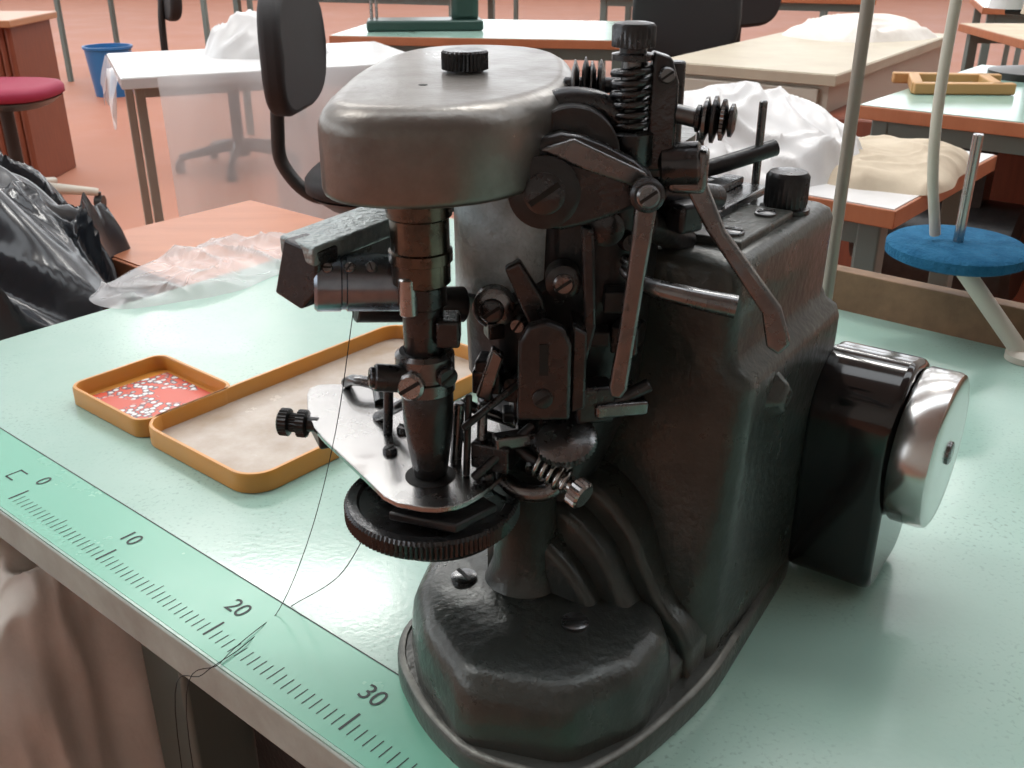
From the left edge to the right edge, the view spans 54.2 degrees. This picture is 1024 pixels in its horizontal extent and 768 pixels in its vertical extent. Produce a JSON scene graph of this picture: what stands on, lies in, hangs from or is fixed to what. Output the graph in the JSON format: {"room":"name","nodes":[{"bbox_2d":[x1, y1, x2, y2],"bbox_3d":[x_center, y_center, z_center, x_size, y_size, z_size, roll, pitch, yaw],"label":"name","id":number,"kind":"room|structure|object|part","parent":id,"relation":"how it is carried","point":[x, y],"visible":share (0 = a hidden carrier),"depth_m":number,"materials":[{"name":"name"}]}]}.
{"room":"textile factory","nodes":[
{"label":"textile factory","id":0,"kind":"room"},
{"bbox_2d":[0,0,1023,229],"bbox_3d":[0.000,-1.500,5.918,18.000,0.100,22.000,0,25,0],"label":"floor","id":1,"kind":"structure","parent":0,"point":[104,155],"depth_m":10.22,"materials":[{"name":"ceramic"}]},
{"bbox_2d":[0,11,75,177],"bbox_3d":[-2.580,-1.276,4.479,1.020,0.705,0.480,0,25,0],"label":"base cabinet","id":2,"kind":"object","parent":1,"relation":"on","point":[27,49],"visible":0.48,"depth_m":4.42,"materials":[{"name":"brown wood"}]},
{"bbox_2d":[0,77,106,205],"bbox_3d":[-1.959,-0.931,3.962,0.564,0.514,0.565,0,25,0],"label":"chair","id":3,"kind":"object","parent":1,"relation":"on","point":[16,93],"visible":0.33,"depth_m":3.86,"materials":[{"name":"red fabric"}]},
{"bbox_2d":[0,77,64,104],"bbox_3d":[-1.960,-1.129,3.842,0.420,0.054,0.400,0,25,0],"label":"seat cushion","id":4,"kind":"object","parent":3,"relation":"on","point":[13,90],"depth_m":3.77,"materials":[{"name":"red fabric"}]},
{"bbox_3d":[-1.960,-0.838,4.147,0.052,0.082,0.256,0,25,0],"label":"star leg","id":5,"kind":"part","parent":3,"relation":"part of","materials":[{"name":"beige paint"}]},
{"bbox_3d":[-1.811,-0.790,4.044,0.256,0.082,0.052,-6,26,-14],"label":"star leg","id":6,"kind":"part","parent":3,"relation":"part of","materials":[{"name":"beige paint"}]},
{"bbox_2d":[0,537,164,767],"bbox_3d":[-0.364,0.388,0.865,0.294,0.728,0.338,19,31,35],"label":"cloth","id":7,"kind":"object","parent":1,"relation":"on","point":[75,690],"visible":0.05,"depth_m":0.66,"materials":[{"name":"fabric"}]},
{"bbox_2d":[81,43,133,97],"bbox_3d":[-2.700,-2.112,6.737,0.320,0.320,0.320,0,25,0],"label":"bucket","id":8,"kind":"object","parent":1,"relation":"on","point":[95,54],"visible":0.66,"depth_m":6.63,"materials":[{"name":"blue plastic"}]},
{"bbox_2d":[53,0,252,81],"bbox_3d":[-2.581,-2.607,7.282,1.300,0.760,0.650,8,26,17],"label":"table","id":9,"kind":"object","parent":1,"relation":"on","point":[203,3],"visible":0.41,"depth_m":7.26,"materials":[{"name":"grey metal"}]},
{"bbox_3d":[-3.249,-2.563,7.217,0.032,0.734,0.032,8,26,17],"label":"leg","id":10,"kind":"part","parent":9,"relation":"part of","materials":[{"name":"grey paint"}]},
{"bbox_3d":[-3.069,-2.790,7.708,0.032,0.734,0.032,8,26,17],"label":"leg","id":11,"kind":"part","parent":9,"relation":"part of","materials":[{"name":"grey paint"}]},
{"bbox_3d":[-2.092,-2.400,6.867,0.032,0.734,0.032,8,26,17],"label":"leg","id":12,"kind":"part","parent":9,"relation":"part of","materials":[{"name":"grey paint"}]},
{"bbox_3d":[-1.912,-2.628,7.358,0.032,0.734,0.032,8,26,17],"label":"leg","id":13,"kind":"part","parent":9,"relation":"part of","materials":[{"name":"grey paint"}]},
{"bbox_2d":[158,0,181,50],"bbox_3d":[-1.299,-1.462,4.593,0.577,0.945,0.576,0,25,0],"label":"office chair","id":14,"kind":"object","parent":1,"relation":"on","point":[169,10],"visible":0.1,"depth_m":4.38,"materials":[{"name":"black plastic"}]},
{"bbox_3d":[-1.506,-1.736,4.382,0.067,0.270,0.340,-11,27,-22],"label":"backrest","id":15,"kind":"part","parent":14,"relation":"part of","materials":[{"name":"black plastic"}]},
{"bbox_2d":[112,200,324,299],"bbox_3d":[-0.326,0.160,1.354,0.310,0.730,0.265,19,31,35],"label":"wooden side table","id":16,"kind":"object","parent":1,"relation":"on","point":[167,255],"visible":0.2,"depth_m":1.19,"materials":[{"name":"orange wood"}]},
{"bbox_3d":[-0.391,-0.097,1.148,0.250,0.032,0.026,19,31,35],"label":"rail","id":17,"kind":"part","parent":16,"relation":"part of","materials":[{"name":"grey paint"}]},
{"bbox_2d":[101,9,403,224],"bbox_3d":[-0.645,-0.551,2.730,0.790,0.861,0.660,-10,27,-21],"label":"table","id":18,"kind":"object","parent":1,"relation":"on","point":[216,112],"visible":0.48,"depth_m":2.44,"materials":[{"name":"grey paint"}]},
{"bbox_3d":[-1.055,-0.542,2.875,0.022,0.724,0.022,-10,27,-21],"label":"leg","id":19,"kind":"part","parent":18,"relation":"part of","materials":[{"name":"grey paint"}]},
{"bbox_3d":[-0.879,-0.373,2.509,0.022,0.724,0.022,-10,27,-21],"label":"leg","id":20,"kind":"part","parent":18,"relation":"part of","materials":[{"name":"grey paint"}]},
{"bbox_3d":[-0.568,-0.745,2.485,0.680,0.022,0.018,-10,27,-21],"label":"rail","id":21,"kind":"part","parent":18,"relation":"part of","materials":[{"name":"grey paint"}]},
{"bbox_2d":[257,0,453,213],"bbox_3d":[-0.272,-0.411,2.312,0.554,0.960,0.585,0,25,0],"label":"office chair","id":22,"kind":"object","parent":1,"relation":"on","point":[291,36],"visible":0.2,"depth_m":2.13,"materials":[{"name":"black plastic"}]},
{"bbox_3d":[-0.480,-0.730,2.179,0.067,0.270,0.340,3,25,5],"label":"backrest","id":23,"kind":"part","parent":22,"relation":"part of","materials":[{"name":"black plastic"}]},
{"bbox_2d":[305,162,350,205],"bbox_3d":[-0.255,-0.477,2.270,0.406,0.054,0.426,0,25,0],"label":"seat cushion","id":24,"kind":"object","parent":22,"relation":"on","point":[313,181],"depth_m":2.14,"materials":[{"name":"black fabric"}]},
{"bbox_2d":[233,0,494,18],"bbox_3d":[-0.781,-1.765,5.468,1.300,0.760,0.650,8,26,17],"label":"table","id":25,"kind":"object","parent":1,"relation":"on","point":[236,3],"visible":0.02,"depth_m":5.03,"materials":[{"name":"orange wood"}]},
{"bbox_3d":[-1.449,-1.721,5.403,0.032,0.734,0.032,8,26,17],"label":"leg","id":26,"kind":"part","parent":25,"relation":"part of","materials":[{"name":"grey paint"}]},
{"bbox_3d":[-0.871,-1.955,5.081,1.220,0.032,0.026,8,26,17],"label":"rail","id":27,"kind":"part","parent":25,"relation":"part of","materials":[{"name":"grey paint"}]},
{"bbox_3d":[-0.112,-1.786,5.543,0.032,0.734,0.032,8,26,17],"label":"leg","id":28,"kind":"part","parent":25,"relation":"part of","materials":[{"name":"grey paint"}]},
{"bbox_2d":[329,19,620,100],"bbox_3d":[-0.056,-0.818,3.426,0.920,0.760,0.620,4,25,8],"label":"table","id":29,"kind":"object","parent":1,"relation":"on","point":[565,39],"visible":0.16,"depth_m":3.05,"materials":[{"name":"orange wood"}]},
{"bbox_2d":[366,0,482,31],"bbox_3d":[-0.270,-1.283,3.154,0.412,0.311,0.136,-2,25,-5],"label":"sewing machine","id":30,"kind":"object","parent":29,"relation":"on","point":[464,13],"visible":1,"depth_m":3.16,"materials":[{"name":"teal metal"}]},
{"bbox_3d":[-0.100,-1.010,3.043,0.840,0.032,0.026,4,25,8],"label":"rail","id":31,"kind":"part","parent":29,"relation":"part of","materials":[{"name":"grey paint"}]},
{"bbox_3d":[0.315,-0.665,3.128,0.032,0.734,0.032,4,25,8],"label":"leg","id":32,"kind":"part","parent":29,"relation":"part of","materials":[{"name":"grey paint"}]},
{"bbox_2d":[0,218,1023,767],"bbox_3d":[0.378,0.462,0.625,1.760,0.796,0.662,19,31,35],"label":"work table","id":33,"kind":"object","parent":1,"relation":"on","point":[921,665],"visible":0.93,"depth_m":0.55,"materials":[{"name":"green laminate"}]},
{"bbox_3d":[-0.222,0.414,0.800,0.050,0.736,0.050,19,31,35],"label":"table leg","id":34,"kind":"part","parent":33,"relation":"part of","materials":[{"name":"grey paint"}]},
{"bbox_2d":[72,325,471,492],"bbox_3d":[-0.164,-0.004,0.752,0.217,0.013,0.243,19,31,35],"label":"plastic tray","id":35,"kind":"object","parent":33,"relation":"on","point":[220,430],"visible":0.8,"depth_m":0.72,"materials":[{"name":"plastic"}]},
{"bbox_2d":[275,20,969,767],"bbox_3d":[0.054,-0.027,0.478,0.330,0.287,0.223,-16,29,-30],"label":"sewing machine","id":36,"kind":"object","parent":33,"relation":"on","point":[668,416],"visible":1,"depth_m":0.41,"materials":[{"name":"grey paint"}]},
{"bbox_2d":[175,312,360,767],"bbox_3d":[-0.107,0.138,0.485,0.098,0.382,0.074,0,25,0],"label":"thread","id":37,"kind":"object","parent":36,"relation":"hanging from","point":[209,668],"visible":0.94,"depth_m":0.46,"materials":[{"name":"black"}]},
{"bbox_3d":[-0.054,0.012,0.455,0.025,0.019,0.005,20,32,37],"label":"guide rod","id":38,"kind":"part","parent":36,"relation":"part of","materials":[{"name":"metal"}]},
{"bbox_3d":[-0.055,0.007,0.445,0.004,0.032,0.007,23,33,40],"label":"guide rod","id":39,"kind":"part","parent":36,"relation":"part of","materials":[{"name":"metal"}]},
{"bbox_3d":[-0.048,0.025,0.447,0.104,0.002,0.116,0,25,0],"label":"throat plate","id":40,"kind":"part","parent":36,"relation":"part of","materials":[{"name":"metal"}]},
{"bbox_3d":[-0.020,-0.114,0.418,0.096,0.034,0.195,0,25,0],"label":"arm","id":41,"kind":"part","parent":36,"relation":"part of","materials":[{"name":"metal"}]},
{"bbox_3d":[-0.023,0.021,0.421,0.005,0.028,0.008,23,33,40],"label":"guide rod","id":42,"kind":"part","parent":36,"relation":"part of","materials":[{"name":"metal"}]},
{"bbox_3d":[-0.018,0.021,0.410,0.003,0.036,0.006,12,27,24],"label":"guide rod","id":43,"kind":"part","parent":36,"relation":"part of","materials":[{"name":"metal"}]},
{"bbox_3d":[-0.013,0.022,0.415,0.004,0.030,0.010,4,25,9],"label":"guide rod","id":44,"kind":"part","parent":36,"relation":"part of","materials":[{"name":"metal"}]},
{"bbox_3d":[-0.010,0.012,0.425,0.026,0.016,0.005,-4,25,-9],"label":"guide rod","id":45,"kind":"part","parent":36,"relation":"part of","materials":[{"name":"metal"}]},
{"bbox_3d":[-0.008,0.008,0.407,0.028,0.018,0.003,-12,27,-24],"label":"guide rod","id":46,"kind":"part","parent":36,"relation":"part of","materials":[{"name":"metal"}]},
{"bbox_3d":[-0.009,-0.004,0.409,0.011,0.023,0.006,0,25,0],"label":"link rod","id":47,"kind":"part","parent":36,"relation":"part of","materials":[{"name":"metal"}]},
{"bbox_3d":[-0.004,0.028,0.411,0.029,0.022,0.004,-10,27,-20],"label":"guide rod","id":48,"kind":"part","parent":36,"relation":"part of","materials":[{"name":"metal"}]},
{"bbox_3d":[0.006,-0.036,0.392,0.016,0.026,0.006,0,25,0],"label":"link rod","id":49,"kind":"part","parent":36,"relation":"part of","materials":[{"name":"metal"}]},
{"bbox_3d":[0.013,-0.005,0.390,0.021,0.042,0.006,0,25,0],"label":"needle slide plate","id":50,"kind":"part","parent":36,"relation":"part of","materials":[{"name":"metal"}]},
{"bbox_3d":[0.025,0.043,0.405,0.015,0.013,0.012,21,32,38],"label":"adjuster knob","id":51,"kind":"part","parent":36,"relation":"part of","materials":[{"name":"metal"}]},
{"bbox_3d":[0.026,-0.009,0.399,0.006,0.036,0.020,0,25,0],"label":"slide plate","id":52,"kind":"part","parent":36,"relation":"part of","materials":[{"name":"metal"}]},
{"bbox_3d":[0.029,-0.033,0.390,0.008,0.060,0.005,0,25,0],"label":"link rod","id":53,"kind":"part","parent":36,"relation":"part of","materials":[{"name":"metal"}]},
{"bbox_2d":[552,86,643,149],"bbox_3d":[0.023,-0.095,0.383,0.053,0.040,0.041,0,25,0],"label":"hood","id":54,"kind":"object","parent":36,"relation":"attached to","point":[583,117],"depth_m":0.36,"materials":[{"name":"black metal"}]},
{"bbox_3d":[0.044,0.009,0.408,0.022,0.006,0.008,-5,25,-10],"label":"link arm","id":55,"kind":"part","parent":36,"relation":"part of","materials":[{"name":"metal"}]},
{"bbox_3d":[0.044,-0.095,0.375,0.008,0.056,0.008,0,25,0],"label":"post rod","id":56,"kind":"part","parent":36,"relation":"part of","materials":[{"name":"metal"}]},
{"bbox_3d":[0.045,-0.030,0.373,0.014,0.078,0.004,0,25,0],"label":"take lever","id":57,"kind":"part","parent":36,"relation":"part of","materials":[{"name":"metal"}]},
{"bbox_3d":[0.044,-0.124,0.361,0.016,0.014,0.016,0,25,0],"label":"post knob","id":58,"kind":"part","parent":36,"relation":"part of","materials":[{"name":"metal"}]},
{"bbox_3d":[0.062,-0.034,0.375,0.047,0.015,0.011,9,26,18],"label":"foot lift handle","id":59,"kind":"part","parent":36,"relation":"part of","materials":[{"name":"metal"}]},
{"bbox_3d":[0.062,-0.102,0.385,0.007,0.042,0.007,0,25,0],"label":"post rod","id":60,"kind":"part","parent":36,"relation":"part of","materials":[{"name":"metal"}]},
{"bbox_3d":[0.065,-0.099,0.371,0.011,0.009,0.007,7,26,15],"label":"thread tension rod","id":61,"kind":"part","parent":36,"relation":"part of","materials":[{"name":"metal"}]},
{"bbox_3d":[0.088,-0.088,0.460,0.010,0.004,0.070,16,29,31],"label":"slide plate","id":62,"kind":"part","parent":36,"relation":"part of","materials":[{"name":"metal"}]},
{"bbox_3d":[0.087,-0.046,0.387,0.046,0.068,0.005,8,26,16],"label":"foot lever","id":63,"kind":"part","parent":36,"relation":"part of","materials":[{"name":"metal"}]},
{"bbox_3d":[0.094,-0.087,0.469,0.031,0.004,0.060,16,29,31],"label":"plate dark","id":64,"kind":"part","parent":36,"relation":"part of","materials":[{"name":"metal"}]},
{"bbox_3d":[0.093,-0.104,0.481,0.076,0.021,0.010,-8,26,-16],"label":"lever rod","id":65,"kind":"part","parent":36,"relation":"part of","materials":[{"name":"black metal"}]},
{"bbox_3d":[0.087,-0.073,0.447,0.057,0.004,0.060,16,29,31],"label":"plate","id":66,"kind":"part","parent":36,"relation":"part of","materials":[{"name":"grey paint"}]},
{"bbox_3d":[0.127,-0.089,0.463,0.023,0.020,0.023,0,25,0],"label":"oil cap knob","id":67,"kind":"part","parent":36,"relation":"part of","materials":[{"name":"metal"}]},
{"bbox_2d":[822,0,961,299],"bbox_3d":[0.266,-0.337,0.592,0.046,0.753,0.249,19,31,35],"label":"stand pole","id":68,"kind":"object","parent":33,"relation":"on","point":[866,12],"visible":0.63,"depth_m":0.62,"materials":[{"name":"grey metal"}]},
{"bbox_2d":[885,133,1023,365],"bbox_3d":[0.365,-0.111,0.800,0.126,0.176,0.108,0,25,0],"label":"stand","id":69,"kind":"object","parent":33,"relation":"on","point":[969,254],"visible":1,"depth_m":0.79,"materials":[{"name":"fabric"}]},
{"bbox_3d":[0.384,-0.061,0.803,0.076,0.083,0.014,15,29,29],"label":"bent leg","id":70,"kind":"part","parent":69,"relation":"part of","materials":[{"name":"beige paint"}]},
{"bbox_2d":[513,0,518,19],"bbox_3d":[0.519,-2.607,7.282,1.300,0.760,0.650,8,26,17],"label":"table","id":71,"kind":"object","parent":1,"relation":"on","point":[516,2],"visible":0.02,"depth_m":7.66,"materials":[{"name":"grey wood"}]},
{"bbox_2d":[632,0,741,56],"bbox_3d":[0.514,-0.763,3.089,0.544,0.945,0.588,0,25,0],"label":"office chair","id":72,"kind":"object","parent":1,"relation":"on","point":[683,26],"visible":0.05,"depth_m":3.12,"materials":[{"name":"black plastic"}]},
{"bbox_2d":[598,0,875,66],"bbox_3d":[1.119,-1.597,5.105,1.300,0.760,0.650,8,26,17],"label":"table","id":73,"kind":"object","parent":1,"relation":"on","point":[789,5],"visible":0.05,"depth_m":4.60,"materials":[{"name":"orange wood"}]},
{"bbox_3d":[0.451,-1.553,5.040,0.032,0.734,0.032,8,26,17],"label":"leg","id":74,"kind":"part","parent":73,"relation":"part of","materials":[{"name":"grey paint"}]},
{"bbox_3d":[0.631,-1.780,5.530,0.032,0.734,0.032,8,26,17],"label":"leg","id":75,"kind":"part","parent":73,"relation":"part of","materials":[{"name":"grey paint"}]},
{"bbox_3d":[1.029,-1.787,4.719,1.220,0.032,0.026,8,26,17],"label":"rail","id":76,"kind":"part","parent":73,"relation":"part of","materials":[{"name":"grey paint"}]},
{"bbox_2d":[735,0,780,42],"bbox_3d":[1.096,-1.213,4.058,0.564,0.945,0.598,0,25,0],"label":"office chair","id":77,"kind":"object","parent":1,"relation":"on","point":[754,12],"visible":0.02,"depth_m":4.13,"materials":[{"name":"black plastic"}]},
{"bbox_3d":[0.972,-1.601,4.093,0.340,0.270,0.067,-16,29,-31],"label":"backrest","id":78,"kind":"part","parent":77,"relation":"part of","materials":[{"name":"black plastic"}]},
{"bbox_2d":[671,32,943,111],"bbox_3d":[0.862,-0.605,2.959,0.460,0.753,1.103,16,29,31],"label":"desk","id":79,"kind":"object","parent":1,"relation":"on","point":[819,72],"visible":0.13,"depth_m":2.55,"materials":[{"name":"beige paint"}]},
{"bbox_3d":[0.557,-0.644,2.457,0.380,0.190,0.016,16,29,31],"label":"drawer","id":80,"kind":"part","parent":79,"relation":"part of","materials":[{"name":"white fabric"}]},
{"bbox_2d":[782,13,937,42],"bbox_3d":[1.065,-1.101,3.058,0.466,0.062,0.400,-14,28,-28],"label":"cloth","id":81,"kind":"object","parent":79,"relation":"on","point":[837,27],"visible":0.9,"depth_m":2.95,"materials":[{"name":"white fabric"}]},
{"bbox_2d":[683,81,996,287],"bbox_3d":[0.409,-0.069,1.701,0.561,0.854,0.518,19,31,35],"label":"table","id":82,"kind":"object","parent":1,"relation":"on","point":[887,188],"visible":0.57,"depth_m":1.42,"materials":[{"name":"white fabric"}]},
{"bbox_3d":[0.313,-0.269,1.494,0.460,0.032,0.026,19,31,35],"label":"rail","id":83,"kind":"part","parent":82,"relation":"part of","materials":[{"name":"grey metal"}]},
{"bbox_3d":[0.490,0.100,1.503,0.032,0.714,0.032,19,31,35],"label":"leg","id":84,"kind":"part","parent":82,"relation":"part of","materials":[{"name":"grey paint"}]},
{"bbox_3d":[0.720,-0.017,1.755,0.032,0.714,0.032,19,31,35],"label":"leg","id":85,"kind":"part","parent":82,"relation":"part of","materials":[{"name":"grey paint"}]},
{"bbox_2d":[819,11,1020,65],"bbox_3d":[2.719,-2.355,6.738,1.300,0.760,0.650,8,26,17],"label":"table","id":86,"kind":"object","parent":1,"relation":"on","point":[1017,53],"visible":0.02,"depth_m":6.60,"materials":[{"name":"orange wood"}]},
{"bbox_3d":[2.051,-2.310,6.673,0.032,0.734,0.032,8,26,17],"label":"leg","id":87,"kind":"part","parent":86,"relation":"part of","materials":[{"name":"grey paint"}]},
{"bbox_3d":[3.388,-2.375,6.813,0.032,0.734,0.032,8,26,17],"label":"leg","id":88,"kind":"part","parent":86,"relation":"part of","materials":[{"name":"grey paint"}]},
{"bbox_3d":[3.208,-2.148,6.323,0.032,0.734,0.032,8,26,17],"label":"leg","id":89,"kind":"part","parent":86,"relation":"part of","materials":[{"name":"grey paint"}]},
{"bbox_2d":[828,105,1023,302],"bbox_3d":[1.045,-0.260,2.319,0.760,0.660,0.217,19,31,35],"label":"base cabinet","id":90,"kind":"object","parent":1,"relation":"on","point":[1008,180],"visible":0.02,"depth_m":2.10,"materials":[{"name":"red wood"}]},
{"bbox_3d":[0.980,-0.228,2.249,0.340,0.600,0.015,19,31,35],"label":"door","id":91,"kind":"part","parent":90,"relation":"part of","materials":[{"name":"red wood"}]},
{"bbox_2d":[851,65,1023,266],"bbox_3d":[1.480,-0.112,1.904,1.500,0.760,0.760,19,31,35],"label":"work table","id":92,"kind":"object","parent":1,"relation":"on","point":[901,114],"visible":0.24,"depth_m":1.87,"materials":[{"name":"laminate"}]},
{"bbox_3d":[0.716,-0.180,2.083,0.032,0.734,0.032,19,31,35],"label":"leg","id":93,"kind":"part","parent":92,"relation":"part of","materials":[{"name":"grey paint"}]},
{"bbox_2d":[849,148,1023,299],"bbox_3d":[0.869,-0.360,2.017,0.332,0.355,0.200,18,30,34],"label":"motor","id":94,"kind":"object","parent":92,"relation":"attached to","point":[1006,218],"visible":0.17,"depth_m":1.94,"materials":[{"name":"black metal"}]},
{"bbox_2d":[891,72,1016,94],"bbox_3d":[0.919,-0.624,2.076,0.220,0.022,0.173,4,25,8],"label":"frame","id":95,"kind":"object","parent":92,"relation":"on","point":[918,82],"visible":0.99,"depth_m":2.02,"materials":[{"name":"brown wood"}]},
{"bbox_3d":[1.263,-0.305,1.525,1.420,0.032,0.026,19,31,35],"label":"rail","id":96,"kind":"part","parent":92,"relation":"part of","materials":[{"name":"grey paint"}]},
{"bbox_2d":[987,0,1023,81],"bbox_3d":[1.180,-0.890,2.144,0.220,0.450,0.236,0,25,0],"label":"stand","id":97,"kind":"object","parent":92,"relation":"on","point":[1015,73],"visible":0.92,"depth_m":2.21,"materials":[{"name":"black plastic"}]},
{"bbox_3d":[1.137,-0.824,2.218,0.016,0.016,0.090,-14,28,-27],"label":"cone arm","id":98,"kind":"part","parent":97,"relation":"part of","materials":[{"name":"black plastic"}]},
{"bbox_2d":[958,23,1023,71],"bbox_3d":[2.219,-0.717,3.211,1.400,0.758,0.800,1,25,3],"label":"table","id":99,"kind":"object","parent":1,"relation":"on","point":[1011,34],"visible":0.48,"depth_m":3.33,"materials":[{"name":"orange wood"}]},
{"bbox_3d":[1.578,-0.871,3.572,0.033,0.732,0.033,0,25,0],"label":"leg","id":100,"kind":"part","parent":99,"relation":"part of","materials":[{"name":"grey paint"}]},
{"bbox_3d":[2.237,-1.171,3.397,1.320,0.032,0.026,1,25,3],"label":"rail","id":101,"kind":"part","parent":99,"relation":"part of","materials":[{"name":"grey paint"}]},
{"bbox_2d":[969,0,1023,65],"bbox_3d":[2.619,-1.218,4.288,1.300,0.760,0.650,8,26,17],"label":"table","id":102,"kind":"object","parent":1,"relation":"on","point":[981,6],"visible":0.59,"depth_m":4.08,"materials":[{"name":"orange wood"}]},
{"bbox_3d":[2.131,-1.401,4.714,0.032,0.734,0.032,8,26,17],"label":"leg","id":103,"kind":"part","parent":102,"relation":"part of","materials":[{"name":"grey paint"}]},
{"bbox_3d":[1.951,-1.174,4.224,0.032,0.734,0.032,8,26,17],"label":"leg","id":104,"kind":"part","parent":102,"relation":"part of","materials":[{"name":"grey paint"}]},
{"bbox_3d":[2.529,-1.408,3.902,1.220,0.032,0.026,8,26,17],"label":"rail","id":105,"kind":"part","parent":102,"relation":"part of","materials":[{"name":"grey metal"}]},
{"bbox_3d":[-0.642,0.249,1.295,0.674,0.618,0.703,0,25,0],"label":"bench","id":106,"kind":"object","parent":1,"relation":"on","visible":0},
{"bbox_2d":[0,151,135,340],"bbox_3d":[-0.605,-0.160,1.056,0.432,0.320,0.472,0,25,0],"label":"plastic bag","id":107,"kind":"object","parent":106,"relation":"on","point":[57,266],"visible":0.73,"depth_m":1.00,"materials":[{"name":"black plastic"}]}
]}

